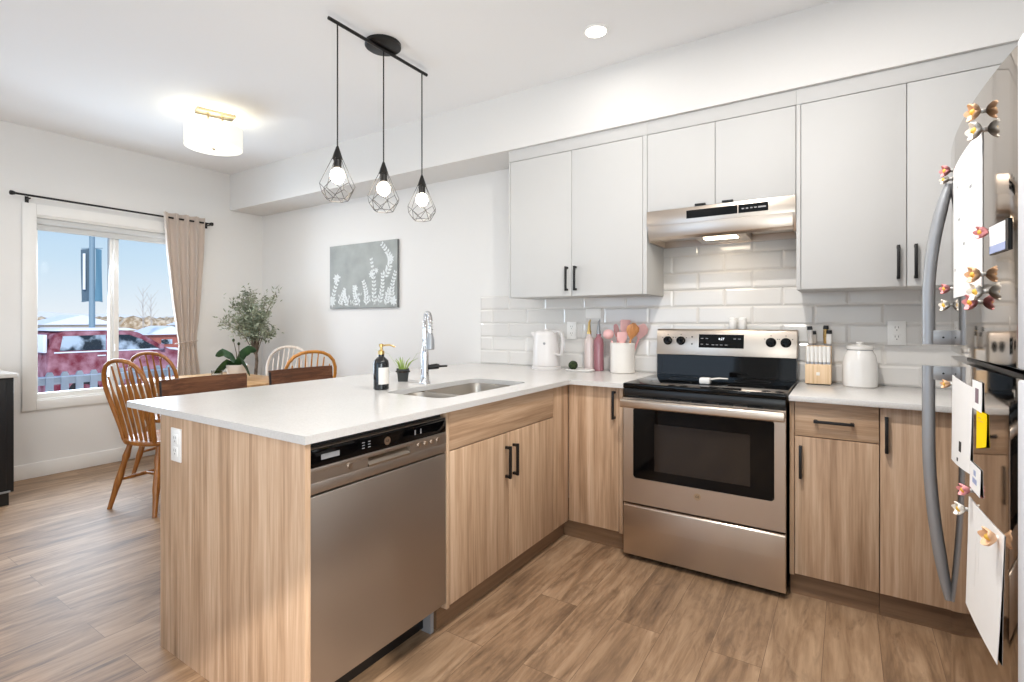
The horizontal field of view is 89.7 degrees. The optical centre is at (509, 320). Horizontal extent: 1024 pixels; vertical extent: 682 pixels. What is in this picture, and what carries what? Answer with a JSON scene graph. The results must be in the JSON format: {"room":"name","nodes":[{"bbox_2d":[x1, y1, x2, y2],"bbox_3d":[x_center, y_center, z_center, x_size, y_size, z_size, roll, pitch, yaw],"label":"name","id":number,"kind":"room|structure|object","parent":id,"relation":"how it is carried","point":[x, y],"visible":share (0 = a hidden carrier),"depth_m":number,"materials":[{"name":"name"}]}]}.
{"room":"kitchen","nodes":[
{"label":"kitchen","id":0,"kind":"room"},
{"bbox_2d":[0,120,261,465],"bbox_3d":[-4.580,-0.142,3.011,0.150,2.778,6.500,0,0,33],"label":"wall","id":1,"kind":"structure","parent":0,"point":[33,161],"depth_m":4.45,"materials":[{"name":"paint"}]},
{"bbox_2d":[14,446,155,481],"bbox_3d":[-4.511,1.188,2.966,0.014,0.118,6.500,0,0,33],"label":"baseboard","id":2,"kind":"structure","parent":1,"relation":"attached to","point":[43,468],"depth_m":4.28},
{"bbox_2d":[22,202,197,411],"bbox_3d":[-3.505,-0.108,4.600,0.128,1.640,1.305,0,0,33],"label":"window","id":3,"kind":"structure","parent":1,"relation":"in","point":[32,400],"depth_m":4.18,"materials":[{"name":"white plastic"}]},
{"bbox_2d":[37,215,165,244],"bbox_3d":[-3.483,-0.784,4.585,0.056,0.118,1.135,0,0,33],"label":"roller blind","id":4,"kind":"object","parent":3,"relation":"attached to","point":[59,225],"visible":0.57,"depth_m":4.45,"materials":[{"name":"fabric"}]},
{"bbox_2d":[9,190,213,228],"bbox_3d":[-3.417,-0.960,4.551,0.107,0.065,1.506,0,0,33],"label":"curtain rod","id":5,"kind":"object","parent":1,"relation":"attached to","point":[11,192],"visible":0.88,"depth_m":4.32,"materials":[{"name":"black metal"}]},
{"bbox_2d":[163,211,204,375],"bbox_3d":[-3.126,0.093,4.931,0.126,2.208,0.367,0,0,22],"label":"curtain","id":6,"kind":"object","parent":5,"relation":"hanging from","point":[184,240],"visible":0.72,"depth_m":4.93,"materials":[{"name":"beige fabric"}]},
{"bbox_2d":[0,455,950,681],"bbox_3d":[-1.805,1.307,1.196,6.781,0.120,6.800,0,0,33],"label":"floor","id":7,"kind":"structure","parent":0,"point":[80,577],"depth_m":2.11,"materials":[{"name":"wood"}]},
{"bbox_2d":[0,370,17,506],"bbox_3d":[-3.931,0.801,3.192,0.680,0.892,1.152,0,0,33],"label":"sideboard","id":8,"kind":"object","parent":7,"relation":"on","point":[6,377],"visible":1,"depth_m":3.46,"materials":[{"name":"black wood"}]},
{"bbox_2d":[101,358,159,517],"bbox_3d":[-2.390,0.746,3.500,0.458,1.010,0.532,0,0,21],"label":"chair","id":9,"kind":"object","parent":7,"relation":"on","point":[151,438],"visible":0.66,"depth_m":3.33,"materials":[{"name":"brown wood"}]},
{"bbox_2d":[128,352,178,474],"bbox_3d":[-2.780,0.746,4.261,0.458,1.010,0.532,0,0,8],"label":"chair","id":10,"kind":"object","parent":7,"relation":"on","point":[141,450],"visible":0.33,"depth_m":4.05,"materials":[{"name":"brown wood"}]},
{"bbox_2d":[159,373,246,396],"bbox_3d":[-1.588,0.786,2.861,0.486,0.930,0.784,0,0,33],"label":"bar stool","id":11,"kind":"object","parent":7,"relation":"on","point":[190,385],"visible":0.23,"depth_m":2.96,"materials":[{"name":"brown wood"}]},
{"bbox_2d":[142,372,268,392],"bbox_3d":[-2.438,0.869,4.355,1.160,0.748,0.735,0,0,33],"label":"dining table","id":12,"kind":"object","parent":7,"relation":"on","point":[253,380],"visible":0.02,"depth_m":4.40,"materials":[{"name":"brown wood"}]},
{"bbox_2d":[214,339,255,375],"bbox_3d":[-2.348,0.324,4.370,0.347,0.342,0.194,0,0,-6],"label":"potted orchid","id":13,"kind":"object","parent":12,"relation":"on","point":[235,366],"visible":0.97,"depth_m":4.34,"materials":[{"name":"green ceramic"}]},
{"bbox_2d":[212,283,282,374],"bbox_3d":[-2.489,0.435,4.985,0.631,1.625,0.404,0,0,-3],"label":"tree","id":14,"kind":"object","parent":7,"relation":"on","point":[255,320],"visible":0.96,"depth_m":4.96,"materials":[{"name":"green plant"}]},
{"bbox_2d":[265,346,307,375],"bbox_3d":[-2.167,0.746,4.724,0.458,1.010,0.532,0,0,8],"label":"chair","id":15,"kind":"object","parent":7,"relation":"on","point":[281,347],"visible":0.21,"depth_m":4.95,"materials":[{"name":"white wood"}]},
{"bbox_2d":[160,391,423,681],"bbox_3d":[-0.327,0.803,2.711,0.897,0.888,2.342,0,0,33],"label":"peninsula panel","id":16,"kind":"object","parent":7,"relation":"on","point":[235,513],"visible":0.51,"depth_m":1.68,"materials":[{"name":"brown wood"}]},
{"bbox_2d":[171,427,181,462],"bbox_3d":[-1.234,0.459,1.900,0.074,0.122,0.008,0,0,33],"label":"wall outlet","id":17,"kind":"object","parent":16,"relation":"attached to","point":[176,434],"visible":1,"depth_m":1.89,"materials":[{"name":"white plastic"}]},
{"bbox_2d":[268,365,332,384],"bbox_3d":[-1.246,0.785,3.393,0.486,0.928,0.484,0,0,33],"label":"bar stool","id":18,"kind":"object","parent":7,"relation":"on","point":[282,376],"visible":0.19,"depth_m":3.50,"materials":[{"name":"brown wood"}]},
{"bbox_2d":[284,350,336,377],"bbox_3d":[-1.768,0.746,4.391,0.458,1.010,0.533,0,0,-39],"label":"chair","id":19,"kind":"object","parent":7,"relation":"on","point":[293,357],"visible":0.09,"depth_m":4.20,"materials":[{"name":"brown wood"}]},
{"bbox_2d":[311,414,445,681],"bbox_3d":[-0.777,0.806,2.010,0.848,0.883,0.625,0,0,33],"label":"dishwasher","id":20,"kind":"object","parent":7,"relation":"on","point":[378,496],"visible":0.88,"depth_m":1.73,"materials":[{"name":"silver metal"}]},
{"bbox_2d":[434,385,567,629],"bbox_3d":[-0.292,0.803,2.733,0.887,0.888,1.111,0,0,33],"label":"base cabinet","id":21,"kind":"object","parent":7,"relation":"on","point":[507,459],"visible":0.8,"depth_m":2.36,"materials":[{"name":"brown wood"}]},
{"bbox_2d":[127,363,659,444],"bbox_3d":[-0.317,0.346,2.697,1.508,0.025,2.337,0,0,33],"label":"countertop","id":22,"kind":"structure","parent":21,"relation":"on","point":[313,411],"depth_m":2.17,"materials":[{"name":"white stone"}]},
{"bbox_2d":[373,344,394,389],"bbox_3d":[-0.615,0.223,2.491,0.097,0.221,0.076,0,0,33],"label":"soap bottle","id":23,"kind":"object","parent":22,"relation":"on","point":[381,364],"visible":1,"depth_m":2.47,"materials":[{"name":"black glass"}]},
{"bbox_2d":[378,350,417,381],"bbox_3d":[-0.595,0.246,2.848,0.301,0.175,0.115,0,0,-13],"label":"potted plant","id":24,"kind":"object","parent":22,"relation":"on","point":[402,373],"visible":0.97,"depth_m":2.81,"materials":[{"name":"green plant"}]},
{"bbox_2d":[419,311,446,383],"bbox_3d":[-0.427,0.141,2.701,0.139,0.384,0.162,0,0,24],"label":"faucet","id":25,"kind":"object","parent":22,"relation":"on","point":[428,340],"visible":1,"depth_m":2.72,"materials":[{"name":"silver metal"}]},
{"bbox_2d":[403,383,511,397],"bbox_3d":[-0.245,0.449,2.588,0.397,0.180,0.742,0,0,33],"label":"sink","id":26,"kind":"object","parent":22,"relation":"in","point":[452,391],"visible":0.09,"depth_m":2.85,"materials":[{"name":"silver metal"}]},
{"bbox_2d":[531,329,563,369],"bbox_3d":[0.254,0.194,3.544,0.201,0.278,0.244,0,0,-5],"label":"electric kettle","id":27,"kind":"object","parent":22,"relation":"on","point":[547,353],"visible":1,"depth_m":3.49,"materials":[{"name":"white plastic"}]},
{"bbox_2d":[565,368,594,371],"bbox_3d":[0.461,0.326,3.393,0.188,0.013,0.113,0,0,33],"label":"tray","id":28,"kind":"object","parent":22,"relation":"on","point":[567,369],"visible":0.9,"depth_m":3.37,"materials":[{"name":"white ceramic"}]},
{"bbox_2d":[568,361,577,369],"bbox_3d":[0.419,0.297,3.426,0.063,0.061,0.062,0,0,33],"label":"moss ball","id":29,"kind":"object","parent":28,"relation":"on","point":[573,365],"visible":0.97,"depth_m":3.40,"materials":[{"name":"green plant"}]},
{"bbox_2d":[584,319,593,368],"bbox_3d":[0.533,0.163,3.463,0.067,0.342,0.067,0,0,33],"label":"oil bottle","id":30,"kind":"object","parent":22,"relation":"on","point":[589,341],"visible":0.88,"depth_m":3.44,"materials":[{"name":"white glass"}]},
{"bbox_2d":[594,319,603,370],"bbox_3d":[0.591,0.163,3.426,0.067,0.342,0.067,0,0,33],"label":"oil bottle","id":31,"kind":"object","parent":22,"relation":"on","point":[598,341],"visible":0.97,"depth_m":3.40,"materials":[{"name":"pink glass"}]},
{"bbox_2d":[610,342,634,373],"bbox_3d":[0.722,0.237,3.300,0.159,0.192,0.159,0,0,33],"label":"utensil crock","id":32,"kind":"object","parent":22,"relation":"on","point":[622,355],"visible":0.92,"depth_m":3.23,"materials":[{"name":"beige ceramic"}]},
{"bbox_2d":[603,329,613,342],"bbox_3d":[0.654,0.188,3.324,0.110,0.265,0.064,0,0,33],"label":"ladle","id":33,"kind":"object","parent":32,"relation":"in","point":[608,334],"visible":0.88,"depth_m":3.31,"materials":[{"name":"pink plastic"}]},
{"bbox_2d":[617,332,626,342],"bbox_3d":[0.710,0.196,3.250,0.058,0.249,0.048,0,0,33],"label":"spatula","id":34,"kind":"object","parent":32,"relation":"in","point":[621,336],"visible":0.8,"depth_m":3.25,"materials":[{"name":"pink plastic"}]},
{"bbox_2d":[620,320,630,342],"bbox_3d":[0.747,0.157,3.323,0.066,0.326,0.020,0,0,-8],"label":"spatula","id":35,"kind":"object","parent":32,"relation":"in","point":[623,323],"visible":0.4,"depth_m":3.32,"materials":[{"name":"pink plastic"}]},
{"bbox_2d":[626,323,638,342],"bbox_3d":[0.759,0.167,3.246,0.104,0.307,0.049,0,0,33],"label":"spoon","id":36,"kind":"object","parent":32,"relation":"in","point":[632,330],"visible":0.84,"depth_m":3.23,"materials":[{"name":"brown wood"}]},
{"bbox_2d":[635,324,647,349],"bbox_3d":[0.813,0.170,3.289,0.140,0.304,0.028,0,0,12],"label":"spoon","id":37,"kind":"object","parent":32,"relation":"in","point":[643,330],"visible":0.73,"depth_m":3.28,"materials":[{"name":"pink plastic"}]},
{"bbox_2d":[564,384,624,549],"bbox_3d":[0.599,0.803,3.110,0.392,0.888,0.638,0,0,33],"label":"base cabinet","id":38,"kind":"object","parent":7,"relation":"on","point":[596,503],"visible":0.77,"depth_m":2.85,"materials":[{"name":"brown wood"}]},
{"bbox_2d":[620,329,797,593],"bbox_3d":[1.077,0.649,2.751,0.762,1.196,0.716,0,0,33],"label":"oven range","id":39,"kind":"object","parent":7,"relation":"on","point":[706,468],"visible":1,"depth_m":2.52,"materials":[{"name":"silver metal"}]},
{"bbox_2d":[623,373,796,399],"bbox_3d":[1.069,0.340,2.737,0.762,0.028,0.572,0,0,33],"label":"cooktop","id":40,"kind":"object","parent":39,"relation":"in","point":[737,387],"depth_m":2.62,"materials":[{"name":"black glass"}]},
{"bbox_2d":[699,377,727,384],"bbox_3d":[1.048,0.309,2.666,0.163,0.033,0.064,0,0,-26],"label":"spoon rest","id":41,"kind":"object","parent":39,"relation":"on","point":[703,380],"visible":1,"depth_m":2.63,"materials":[{"name":"white ceramic"}]},
{"bbox_2d":[699,377,710,384],"bbox_3d":[1.003,0.309,2.644,0.052,0.033,0.050,0,0,33],"label":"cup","id":42,"kind":"object","parent":41,"relation":"on","point":[703,380],"depth_m":2.62,"materials":[{"name":"white ceramic"}]},
{"bbox_2d":[729,318,736,328],"bbox_3d":[1.297,0.017,2.994,0.042,0.069,0.042,0,0,33],"label":"shaker","id":43,"kind":"object","parent":39,"relation":"on","point":[732,321],"visible":0.94,"depth_m":2.98,"materials":[{"name":"white ceramic"}]},
{"bbox_2d":[739,318,746,329],"bbox_3d":[1.340,0.017,2.966,0.042,0.069,0.042,0,0,33],"label":"shaker","id":44,"kind":"object","parent":39,"relation":"on","point":[742,321],"visible":1,"depth_m":2.95,"materials":[{"name":"white ceramic"}]},
{"bbox_2d":[790,401,878,614],"bbox_3d":[1.562,0.803,2.480,0.331,0.888,0.638,0,0,33],"label":"base cabinet","id":45,"kind":"object","parent":7,"relation":"on","point":[834,448],"visible":0.9,"depth_m":2.24,"materials":[{"name":"brown wood"}]},
{"bbox_2d":[789,381,950,412],"bbox_3d":[1.960,0.346,2.217,1.288,0.025,0.647,0,0,33],"label":"countertop","id":46,"kind":"structure","parent":45,"relation":"on","point":[893,397],"depth_m":2.27,"materials":[{"name":"white stone"}]},
{"bbox_2d":[805,345,831,385],"bbox_3d":[1.632,0.233,2.722,0.116,0.200,0.151,0,0,33],"label":"knife block","id":47,"kind":"object","parent":46,"relation":"on","point":[815,374],"visible":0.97,"depth_m":2.66,"materials":[{"name":"brown wood"}]},
{"bbox_2d":[806,346,809,363],"bbox_3d":[1.571,0.182,2.711,0.019,0.096,0.024,0,0,33],"label":"steak knife","id":48,"kind":"object","parent":47,"relation":"in","point":[807,347],"visible":0.99,"depth_m":2.71,"materials":[{"name":"white ceramic"}]},
{"bbox_2d":[807,326,812,344],"bbox_3d":[1.614,0.084,2.767,0.033,0.108,0.026,0,0,-39],"label":"kitchen knife","id":49,"kind":"object","parent":47,"relation":"on","point":[809,328],"visible":0.96,"depth_m":2.76,"materials":[{"name":"white metal"}]},
{"bbox_2d":[810,346,813,363],"bbox_3d":[1.586,0.182,2.701,0.019,0.096,0.024,0,0,33],"label":"steak knife","id":50,"kind":"object","parent":47,"relation":"in","point":[811,347],"visible":1,"depth_m":2.70,"materials":[{"name":"white ceramic"}]},
{"bbox_2d":[814,346,817,363],"bbox_3d":[1.601,0.182,2.691,0.019,0.096,0.024,0,0,33],"label":"steak knife","id":51,"kind":"object","parent":47,"relation":"in","point":[815,347],"visible":1,"depth_m":2.69,"materials":[{"name":"white plastic"}]},
{"bbox_2d":[818,346,821,363],"bbox_3d":[1.616,0.182,2.681,0.019,0.096,0.024,0,0,33],"label":"steak knife","id":52,"kind":"object","parent":47,"relation":"in","point":[819,347],"visible":1,"depth_m":2.68,"materials":[{"name":"white plastic"}]},
{"bbox_2d":[822,346,825,364],"bbox_3d":[1.632,0.182,2.671,0.019,0.096,0.024,0,0,33],"label":"steak knife","id":53,"kind":"object","parent":47,"relation":"in","point":[823,347],"visible":1,"depth_m":2.67,"materials":[{"name":"white plastic"}]},
{"bbox_2d":[823,325,828,345],"bbox_3d":[1.682,0.081,2.740,0.027,0.113,0.034,0,0,33],"label":"kitchen knife","id":54,"kind":"object","parent":47,"relation":"on","point":[825,327],"visible":0.69,"depth_m":2.73,"materials":[{"name":"gold metal"}]},
{"bbox_2d":[826,346,830,364],"bbox_3d":[1.647,0.182,2.661,0.019,0.096,0.024,0,0,33],"label":"steak knife","id":55,"kind":"object","parent":47,"relation":"in","point":[828,349],"visible":1,"depth_m":2.66,"materials":[{"name":"white plastic"}]},
{"bbox_2d":[826,330,831,345],"bbox_3d":[1.677,0.094,2.704,0.028,0.088,0.030,0,0,33],"label":"kitchen knife","id":56,"kind":"object","parent":47,"relation":"on","point":[828,332],"visible":0.95,"depth_m":2.70,"materials":[{"name":"white plastic"}]},
{"bbox_2d":[842,341,877,387],"bbox_3d":[1.768,0.219,2.600,0.151,0.228,0.151,0,0,33],"label":"canister","id":57,"kind":"object","parent":46,"relation":"on","point":[859,364],"visible":1,"depth_m":2.55,"materials":[{"name":"white ceramic"}]},
{"bbox_2d":[879,408,950,632],"bbox_3d":[1.961,0.803,2.219,0.620,0.888,0.638,0,0,33],"label":"base cabinet","id":58,"kind":"object","parent":7,"relation":"on","point":[910,590],"visible":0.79,"depth_m":2.10,"materials":[{"name":"brown wood"}]},
{"bbox_2d":[922,33,1023,681],"bbox_3d":[1.445,0.360,1.110,0.799,1.775,0.847,0,0,33],"label":"refrigerator","id":59,"kind":"object","parent":7,"relation":"on","point":[989,336],"visible":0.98,"depth_m":1.09,"materials":[{"name":"silver metal"}]},
{"bbox_2d":[938,299,951,310],"bbox_3d":[1.345,-0.048,1.588,0.027,0.036,0.035,0,0,17],"label":"magnet","id":60,"kind":"object","parent":59,"relation":"attached to","point":[944,305],"visible":1,"depth_m":1.58,"materials":[{"name":"white plastic"}]},
{"bbox_2d":[939,176,950,183],"bbox_3d":[1.367,-0.443,1.615,0.026,0.028,0.027,0,0,17],"label":"magnet","id":61,"kind":"object","parent":59,"relation":"attached to","point":[945,179],"visible":0.95,"depth_m":1.61,"materials":[{"name":"white plastic"}]},
{"bbox_2d":[939,166,951,176],"bbox_3d":[1.320,-0.453,1.556,0.027,0.034,0.033,0,0,17],"label":"magnet","id":62,"kind":"object","parent":59,"relation":"attached to","point":[946,170],"visible":1,"depth_m":1.55,"materials":[{"name":"pink plastic"}]},
{"bbox_2d":[939,284,951,293],"bbox_3d":[1.339,-0.098,1.580,0.026,0.031,0.030,0,0,17],"label":"magnet","id":63,"kind":"object","parent":59,"relation":"attached to","point":[944,289],"visible":0.99,"depth_m":1.57,"materials":[{"name":"pink plastic"}]},
{"bbox_2d":[940,379,951,387],"bbox_3d":[1.327,0.192,1.563,0.026,0.026,0.026,0,0,17],"label":"magnet","id":64,"kind":"object","parent":59,"relation":"attached to","point":[944,383],"visible":0.98,"depth_m":1.56,"materials":[{"name":"orange plastic"}]},
{"bbox_2d":[951,501,967,514],"bbox_3d":[1.139,0.475,1.301,0.027,0.034,0.033,0,0,17],"label":"magnet","id":65,"kind":"object","parent":59,"relation":"attached to","point":[959,508],"visible":1,"depth_m":1.30,"materials":[{"name":"white plastic"}]},
{"bbox_2d":[951,375,971,473],"bbox_3d":[1.219,0.288,1.396,0.007,0.254,0.372,0,0,35],"label":"paper","id":66,"kind":"object","parent":59,"relation":"attached to","point":[961,392],"visible":1,"depth_m":1.35,"materials":[{"name":"white paper"}]},
{"bbox_2d":[956,483,972,495],"bbox_3d":[1.111,0.413,1.256,0.026,0.029,0.029,0,0,17],"label":"magnet","id":67,"kind":"object","parent":59,"relation":"attached to","point":[963,490],"visible":1,"depth_m":1.25,"materials":[{"name":"pink plastic"}]},
{"bbox_2d":[953,132,982,297],"bbox_3d":[1.179,-0.251,1.334,0.007,0.372,0.400,0,0,34],"label":"sheet","id":68,"kind":"object","parent":59,"relation":"attached to","point":[968,171],"visible":0.95,"depth_m":1.29,"materials":[{"name":"paper"}]},
{"bbox_2d":[961,294,980,309],"bbox_3d":[1.071,-0.043,1.192,0.027,0.037,0.036,0,0,17],"label":"magnet","id":69,"kind":"object","parent":59,"relation":"attached to","point":[969,305],"visible":0.77,"depth_m":1.19,"materials":[{"name":"pink plastic"}]},
{"bbox_2d":[963,103,982,121],"bbox_3d":[1.059,-0.475,1.172,0.027,0.040,0.039,0,0,17],"label":"magnet","id":70,"kind":"object","parent":59,"relation":"attached to","point":[974,110],"visible":1,"depth_m":1.17,"materials":[{"name":"orange plastic"}]},
{"bbox_2d":[964,267,982,282],"bbox_3d":[1.059,-0.105,1.171,0.027,0.037,0.036,0,0,17],"label":"magnet","id":71,"kind":"object","parent":59,"relation":"attached to","point":[973,274],"visible":1,"depth_m":1.17,"materials":[{"name":"orange plastic"}]},
{"bbox_2d":[964,122,984,140],"bbox_3d":[1.052,-0.429,1.161,0.027,0.042,0.041,0,0,17],"label":"magnet","id":72,"kind":"object","parent":59,"relation":"attached to","point":[975,129],"visible":1,"depth_m":1.16,"materials":[{"name":"white plastic"}]},
{"bbox_2d":[970,461,980,497],"bbox_3d":[1.100,0.374,1.218,0.002,0.063,0.100,0,0,32],"label":"card","id":73,"kind":"object","parent":59,"relation":"attached to","point":[975,472],"visible":1,"depth_m":1.21,"materials":[{"name":"paper"}]},
{"bbox_2d":[966,283,985,300],"bbox_3d":[1.048,-0.065,1.153,0.027,0.040,0.039,0,0,17],"label":"magnet","id":74,"kind":"object","parent":59,"relation":"attached to","point":[975,291],"visible":1,"depth_m":1.15,"materials":[{"name":"white plastic"}]},
{"bbox_2d":[972,379,981,412],"bbox_3d":[1.090,0.175,1.202,0.002,0.068,0.086,0,0,31],"label":"photo card","id":75,"kind":"object","parent":59,"relation":"attached to","point":[976,386],"visible":1,"depth_m":1.20,"materials":[{"name":"paper"}]},
{"bbox_2d":[975,388,978,403],"bbox_3d":[1.089,0.175,1.200,0.001,0.034,0.030,0,0,31],"label":"print","id":76,"kind":"object","parent":75,"relation":"attached to","point":[976,389],"depth_m":1.20},
{"bbox_2d":[973,226,988,238],"bbox_3d":[1.030,-0.193,1.121,0.026,0.028,0.027,0,0,17],"label":"magnet","id":77,"kind":"object","parent":59,"relation":"attached to","point":[981,232],"visible":1,"depth_m":1.12,"materials":[{"name":"pink plastic"}]},
{"bbox_2d":[976,411,986,447],"bbox_3d":[1.071,0.253,1.170,0.002,0.092,0.083,0,0,31],"label":"sticky note","id":78,"kind":"object","parent":59,"relation":"attached to","point":[981,418],"visible":1,"depth_m":1.17,"materials":[{"name":"yellow paper"}]},
{"bbox_2d":[966,497,1004,664],"bbox_3d":[1.074,0.575,1.172,0.006,0.279,0.305,0,0,30],"label":"paper","id":79,"kind":"object","parent":59,"relation":"attached to","point":[984,578],"visible":0.93,"depth_m":1.15,"materials":[{"name":"white paper"}]},
{"bbox_2d":[977,526,998,545],"bbox_3d":[1.004,0.452,1.076,0.027,0.040,0.039,0,0,17],"label":"magnet","id":80,"kind":"object","parent":59,"relation":"attached to","point":[989,538],"visible":1,"depth_m":1.07,"materials":[{"name":"orange plastic"}]},
{"bbox_2d":[989,218,1010,254],"bbox_3d":[1.010,-0.172,1.062,0.005,0.062,0.110,0,0,29],"label":"card","id":81,"kind":"object","parent":59,"relation":"attached to","point":[1000,232],"visible":1,"depth_m":1.05,"materials":[{"name":"white paper"}]},
{"bbox_2d":[0,0,1023,215],"bbox_3d":[-1.805,-1.417,1.196,6.781,0.528,6.800,0,0,33],"label":"ceiling","id":82,"kind":"structure","parent":0,"point":[504,76],"depth_m":2.96,"materials":[{"name":"paint"}]},
{"bbox_2d":[183,107,242,155],"bbox_3d":[-2.192,-1.394,3.809,0.380,0.272,0.380,0,0,33],"label":"ceiling light","id":83,"kind":"object","parent":82,"relation":"attached to","point":[202,135],"visible":1,"depth_m":3.70,"materials":[{"name":"white fabric"}]},
{"bbox_2d":[184,139,241,155],"bbox_3d":[-2.192,-1.277,3.809,0.379,0.013,0.379,0,0,33],"label":"diffuser","id":84,"kind":"object","parent":83,"relation":"attached to","point":[218,147],"depth_m":3.77,"materials":[{"name":"white"}]},
{"bbox_2d":[319,16,435,221],"bbox_3d":[-0.700,-1.067,2.847,0.196,0.924,0.780,0,0,33],"label":"pendant light","id":85,"kind":"object","parent":82,"relation":"hanging from","point":[383,45],"visible":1,"depth_m":2.82,"materials":[{"name":"black metal"}]},
{"bbox_2d":[333,158,341,168],"bbox_3d":[-0.868,-0.790,2.590,0.040,0.046,0.040,0,0,33],"label":"socket","id":86,"kind":"object","parent":85,"relation":"attached to","point":[337,162],"depth_m":2.57,"materials":[{"name":"black metal"}]},
{"bbox_2d":[583,23,608,37],"bbox_3d":[0.453,-1.523,2.711,0.132,0.014,0.132,0,0,33],"label":"recessed light","id":87,"kind":"object","parent":82,"relation":"in","point":[595,30],"visible":1,"depth_m":2.69,"materials":[{"name":"white plastic"}]},
{"bbox_2d":[262,169,962,497],"bbox_3d":[0.013,-0.142,3.974,6.781,2.778,0.158,0,0,33],"label":"wall","id":88,"kind":"structure","parent":0,"point":[454,265],"depth_m":4.01,"materials":[{"name":"paint"}]},
{"bbox_2d":[330,239,398,308],"bbox_3d":[-1.367,-0.418,4.777,0.918,0.602,0.024,0,0,33],"label":"print","id":89,"kind":"object","parent":88,"relation":"attached to","point":[362,275],"visible":1,"depth_m":4.74},
{"bbox_2d":[567,322,576,338],"bbox_3d":[0.431,0.069,3.601,0.074,0.122,0.008,0,0,33],"label":"wall outlet","id":90,"kind":"object","parent":88,"relation":"attached to","point":[571,326],"visible":1,"depth_m":3.60,"materials":[{"name":"white plastic"}]},
{"bbox_2d":[509,122,663,299],"bbox_3d":[0.472,-0.653,3.363,0.956,0.998,0.358,0,0,33],"label":"upper cabinet","id":91,"kind":"object","parent":88,"relation":"attached to","point":[578,206],"visible":0.99,"depth_m":3.21,"materials":[{"name":"white wood"}]},
{"bbox_2d":[586,309,600,317],"bbox_3d":[0.569,-0.049,3.512,0.112,0.066,0.006,0,0,33],"label":"blank plate","id":92,"kind":"object","parent":88,"relation":"attached to","point":[590,313],"visible":1,"depth_m":3.51,"materials":[{"name":"white plastic"}]},
{"bbox_2d":[647,195,795,248],"bbox_3d":[1.194,-0.539,2.900,0.753,0.172,0.338,0,0,33],"label":"range hood","id":93,"kind":"object","parent":88,"relation":"attached to","point":[774,218],"visible":0.98,"depth_m":2.79,"materials":[{"name":"silver metal"}]},
{"bbox_2d":[647,90,795,211],"bbox_3d":[1.194,-0.889,2.900,0.757,0.526,0.342,0,0,33],"label":"upper cabinet","id":94,"kind":"object","parent":88,"relation":"attached to","point":[745,150],"visible":0.81,"depth_m":2.74,"materials":[{"name":"white wood"}]},
{"bbox_2d":[481,239,961,388],"bbox_3d":[1.221,-0.084,3.091,3.473,0.834,0.004,0,0,33],"label":"tile backsplash","id":95,"kind":"structure","parent":88,"relation":"attached to","point":[751,301],"depth_m":3.02,"materials":[{"name":"white tile"}]},
{"bbox_2d":[887,321,905,344],"bbox_3d":[1.956,0.062,2.603,0.076,0.122,0.008,0,0,33],"label":"wall outlet","id":96,"kind":"object","parent":88,"relation":"attached to","point":[896,330],"visible":1,"depth_m":2.60,"materials":[{"name":"white plastic"}]},
{"bbox_2d":[796,42,1017,292],"bbox_3d":[1.877,-0.653,2.444,0.886,0.998,0.358,0,0,33],"label":"upper cabinet","id":97,"kind":"object","parent":88,"relation":"attached to","point":[872,149],"visible":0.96,"depth_m":2.38,"materials":[{"name":"white wood"}]},
{"label":"outside","id":98,"kind":"structure","parent":0,"visible":0},
{"bbox_3d":[-59.847,2.347,78.922,175.379,0.400,180.000,0,0,33],"label":"ground","id":99,"kind":"structure","parent":98,"visible":0},
{"bbox_2d":[38,315,106,327],"bbox_3d":[-48.025,0.767,56.245,6.600,2.760,6.600,0,0,33],"label":"house","id":100,"kind":"structure","parent":99,"relation":"on","point":[60,320],"depth_m":54.21,"materials":[{"name":"white"}]},
{"bbox_2d":[81,236,102,326],"bbox_3d":[-20.866,-3.026,25.963,0.919,10.348,2.821,0,0,-30],"label":"lamp post","id":101,"kind":"object","parent":99,"relation":"on","point":[91,285],"visible":0.64,"depth_m":24.98,"materials":[{"name":"blue metal"}]},
{"bbox_2d":[83,253,84,289],"bbox_3d":[-20.618,-2.378,24.915,0.126,1.750,0.004,0,0,0],"label":"print","id":102,"kind":"object","parent":101,"relation":"attached to","point":[83,253],"depth_m":24.91},
{"bbox_2d":[38,312,173,317],"bbox_3d":[-110.933,-0.111,148.212,6.000,4.517,180.000,0,0,33],"label":"hills","id":103,"kind":"structure","parent":99,"relation":"on","point":[43,314],"depth_m":134.60,"materials":[{"name":"white snow"}]},
{"bbox_2d":[38,316,174,330],"bbox_3d":[-74.453,1.547,97.464,55.075,4.975,92.289,0,0,33],"label":"brush","id":104,"kind":"object","parent":99,"relation":"on","point":[133,322],"visible":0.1,"depth_m":91.16,"materials":[{"name":"beige plant"}]},
{"bbox_2d":[38,365,176,391],"bbox_3d":[-4.101,1.350,6.731,0.075,1.595,3.750,0,0,33],"label":"picket fence","id":105,"kind":"object","parent":99,"relation":"on","point":[49,380],"visible":0.09,"depth_m":5.68,"materials":[{"name":"white wood"}]},
{"bbox_2d":[38,327,177,392],"bbox_3d":[-10.738,1.167,14.691,2.010,1.970,4.330,0,0,33],"label":"vehicle","id":106,"kind":"object","parent":99,"relation":"on","point":[71,350],"visible":0.34,"depth_m":13.12,"materials":[{"name":"red paint"}]},
{"bbox_2d":[134,326,177,347],"bbox_3d":[-27.365,1.277,40.333,3.600,1.740,3.600,0,0,33],"label":"shed","id":107,"kind":"object","parent":99,"relation":"on","point":[166,335],"visible":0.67,"depth_m":39.26,"materials":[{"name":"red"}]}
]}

